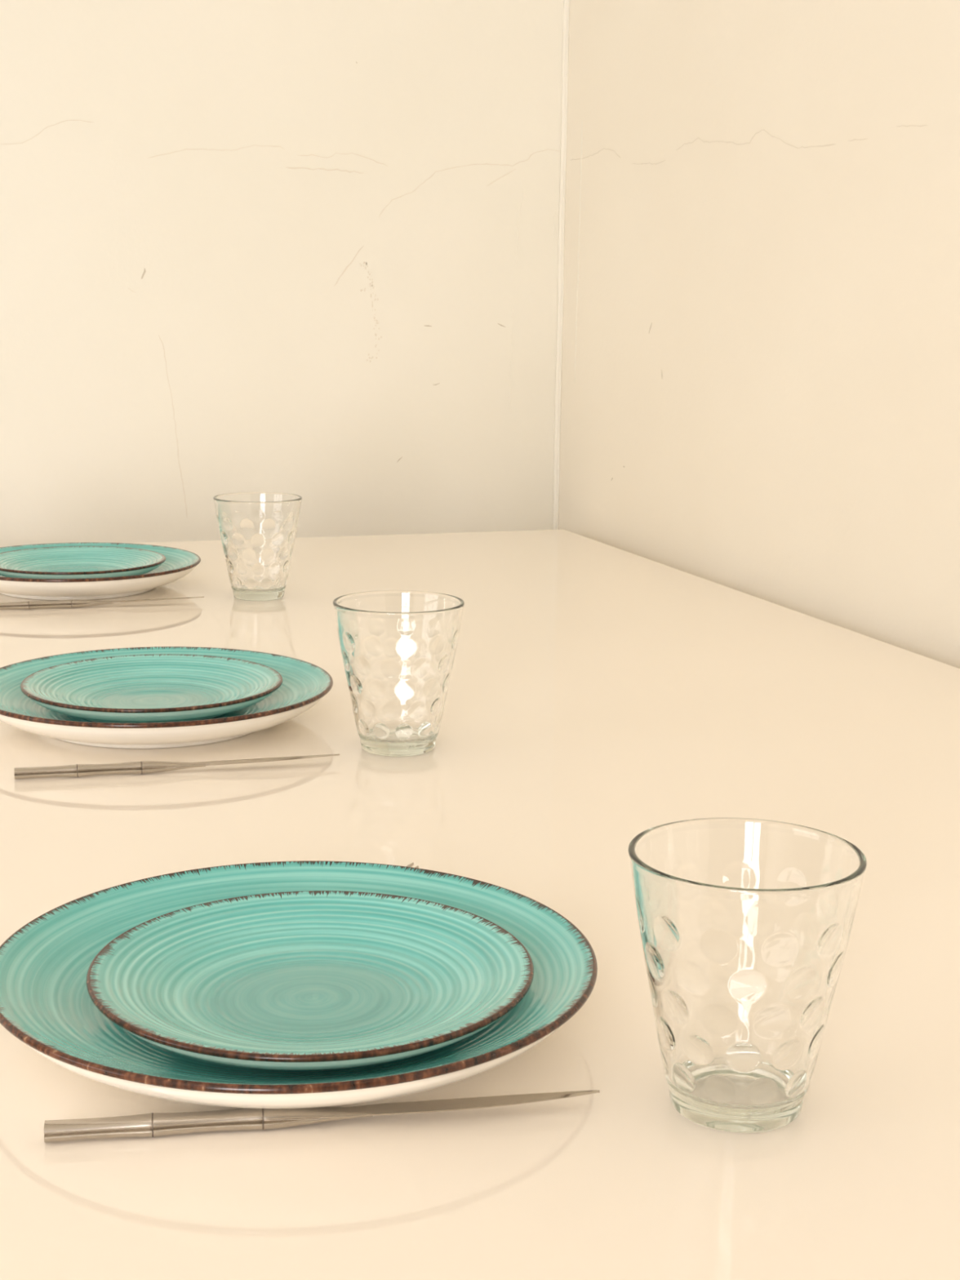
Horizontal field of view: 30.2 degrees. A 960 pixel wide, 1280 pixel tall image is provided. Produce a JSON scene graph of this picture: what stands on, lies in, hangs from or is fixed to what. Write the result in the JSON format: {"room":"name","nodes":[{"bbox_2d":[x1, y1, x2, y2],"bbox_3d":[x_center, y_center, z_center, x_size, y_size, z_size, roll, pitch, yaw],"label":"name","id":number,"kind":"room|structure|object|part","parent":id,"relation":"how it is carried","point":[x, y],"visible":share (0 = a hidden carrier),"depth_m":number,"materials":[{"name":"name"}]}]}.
{"room":"dining room","nodes":[
{"label":"dining room","id":0,"kind":"room"},
{"bbox_2d":[0,0,563,546],"bbox_3d":[-1.760,-0.653,1.903,4.168,2.650,0.120,-3,12,-18],"label":"wall","id":1,"kind":"structure","parent":0,"point":[308,249],"depth_m":2.38,"materials":[{"name":"paint"}]},
{"bbox_2d":[558,0,959,668],"bbox_3d":[0.948,-0.293,0.251,0.120,2.650,4.820,-3,12,-18],"label":"wall","id":2,"kind":"structure","parent":0,"point":[760,398],"depth_m":1.93,"materials":[{"name":"paint"}]},
{"bbox_2d":[552,0,569,529],"bbox_3d":[0.117,-0.738,2.466,0.009,2.650,0.008,-3,12,-18],"label":"trim","id":3,"kind":"structure","parent":2,"relation":"attached to","point":[566,2],"depth_m":2.50,"materials":[{"name":"paint"}]},
{"bbox_3d":[-1.006,1.145,-0.070,4.167,0.100,4.940,-3,12,-18],"label":"floor","id":4,"kind":"structure","parent":0,"visible":0},
{"bbox_2d":[0,528,959,1279],"bbox_3d":[0.003,0.437,1.401,0.960,0.750,2.150,-3,12,-18],"label":"dining table","id":5,"kind":"object","parent":4,"relation":"on","point":[600,695],"visible":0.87,"depth_m":1.01,"materials":[{"name":"white paint"}]},
{"bbox_2d":[0,542,200,600],"bbox_3d":[-0.442,-0.073,1.943,0.270,0.031,0.270,-6,13,-31],"label":"dinner plate","id":6,"kind":"object","parent":5,"relation":"on","point":[179,563],"visible":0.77,"depth_m":1.86,"materials":[{"name":"teal ceramic"}]},
{"bbox_2d":[0,546,165,578],"bbox_3d":[-0.443,-0.078,1.945,0.195,0.023,0.195,10,14,39],"label":"plate","id":7,"kind":"object","parent":6,"relation":"on","point":[63,562],"visible":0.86,"depth_m":1.98,"materials":[{"name":"ceramic"}]},
{"bbox_2d":[0,596,204,609],"bbox_3d":[-0.393,-0.038,1.826,0.219,0.008,0.011,-2,12,-16],"label":"table knife","id":8,"kind":"object","parent":5,"relation":"on","point":[62,603],"visible":1,"depth_m":1.81,"materials":[{"name":"silver metal"}]},
{"bbox_3d":[-0.438,-0.036,1.814,0.126,0.008,0.009,-2,12,-16],"label":"handle","id":9,"kind":"part","parent":8,"relation":"part of","materials":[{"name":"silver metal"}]},
{"bbox_3d":[-0.337,-0.041,1.841,0.102,0.004,0.011,-2,11,-15],"label":"blade","id":10,"kind":"part","parent":8,"relation":"part of","materials":[{"name":"silver metal"}]},
{"bbox_2d":[0,646,333,748],"bbox_3d":[-0.247,0.046,1.348,0.270,0.031,0.270,-3,12,-16],"label":"dinner plate","id":11,"kind":"object","parent":5,"relation":"on","point":[304,684],"visible":0.62,"depth_m":1.30,"materials":[{"name":"teal ceramic"}]},
{"bbox_2d":[20,653,283,723],"bbox_3d":[-0.248,0.041,1.349,0.195,0.023,0.195,-4,12,-24],"label":"plate","id":12,"kind":"object","parent":11,"relation":"on","point":[155,687],"visible":0.98,"depth_m":1.37,"materials":[{"name":"ceramic"}]},
{"bbox_2d":[13,754,339,779],"bbox_3d":[-0.203,0.086,1.208,0.219,0.008,0.011,-2,11,-13],"label":"table knife","id":13,"kind":"object","parent":5,"relation":"on","point":[144,766],"visible":1,"depth_m":1.20,"materials":[{"name":"silver metal"}]},
{"bbox_3d":[-0.249,0.087,1.198,0.126,0.008,0.009,-2,11,-13],"label":"handle","id":14,"kind":"part","parent":13,"relation":"part of","materials":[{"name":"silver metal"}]},
{"bbox_3d":[-0.146,0.083,1.220,0.102,0.004,0.011,-2,11,-12],"label":"blade","id":15,"kind":"part","parent":13,"relation":"part of","materials":[{"name":"silver metal"}]},
{"bbox_2d":[213,492,302,600],"bbox_3d":[-0.236,-0.099,1.888,0.093,0.107,0.093,0,11,-5],"label":"drinking glass","id":16,"kind":"object","parent":5,"relation":"on","point":[257,531],"visible":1,"depth_m":1.86,"materials":[{"name":"clear glass"}]},
{"bbox_2d":[0,861,597,1108],"bbox_3d":[-0.083,0.156,0.799,0.270,0.031,0.270,11,15,43],"label":"dinner plate","id":17,"kind":"object","parent":5,"relation":"on","point":[46,1003],"visible":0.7,"depth_m":0.78,"materials":[{"name":"ceramic"}]},
{"bbox_2d":[86,890,533,1070],"bbox_3d":[-0.074,0.154,0.787,0.195,0.023,0.195,-9,15,-42],"label":"plate","id":18,"kind":"object","parent":17,"relation":"on","point":[305,980],"visible":1,"depth_m":0.80,"materials":[{"name":"ceramic"}]},
{"bbox_2d":[44,1089,599,1142],"bbox_3d":[-0.059,0.187,0.700,0.219,0.008,0.011,-1,11,-9],"label":"table knife","id":19,"kind":"object","parent":5,"relation":"on","point":[153,1124],"visible":0.96,"depth_m":0.69,"materials":[{"name":"silver metal"}]},
{"bbox_3d":[-0.105,0.188,0.693,0.126,0.008,0.009,-1,11,-9],"label":"handle","id":20,"kind":"part","parent":19,"relation":"part of","materials":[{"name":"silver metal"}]},
{"bbox_3d":[-0.001,0.185,0.709,0.102,0.004,0.011,-1,11,-8],"label":"blade","id":21,"kind":"part","parent":19,"relation":"part of","materials":[{"name":"silver metal"}]},
{"bbox_2d":[333,590,464,756],"bbox_3d":[-0.058,0.025,1.269,0.093,0.107,0.093,-10,15,-43],"label":"drinking glass","id":22,"kind":"object","parent":5,"relation":"on","point":[398,647],"visible":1,"depth_m":1.24,"materials":[{"name":"clear glass"}]},
{"bbox_2d":[405,862,418,868],"bbox_3d":[-0.119,0.139,0.927,0.196,0.014,0.024,-5,12,-27],"label":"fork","id":23,"kind":"object","parent":5,"relation":"on","point":[411,864],"visible":0.02,"depth_m":0.98,"materials":[{"name":"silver metal"}]},
{"bbox_2d":[627,817,866,1133],"bbox_3d":[0.105,0.136,0.713,0.093,0.107,0.093,9,14,37],"label":"drinking glass","id":24,"kind":"object","parent":5,"relation":"on","point":[745,925],"visible":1,"depth_m":0.69,"materials":[{"name":"clear glass"}]}
]}

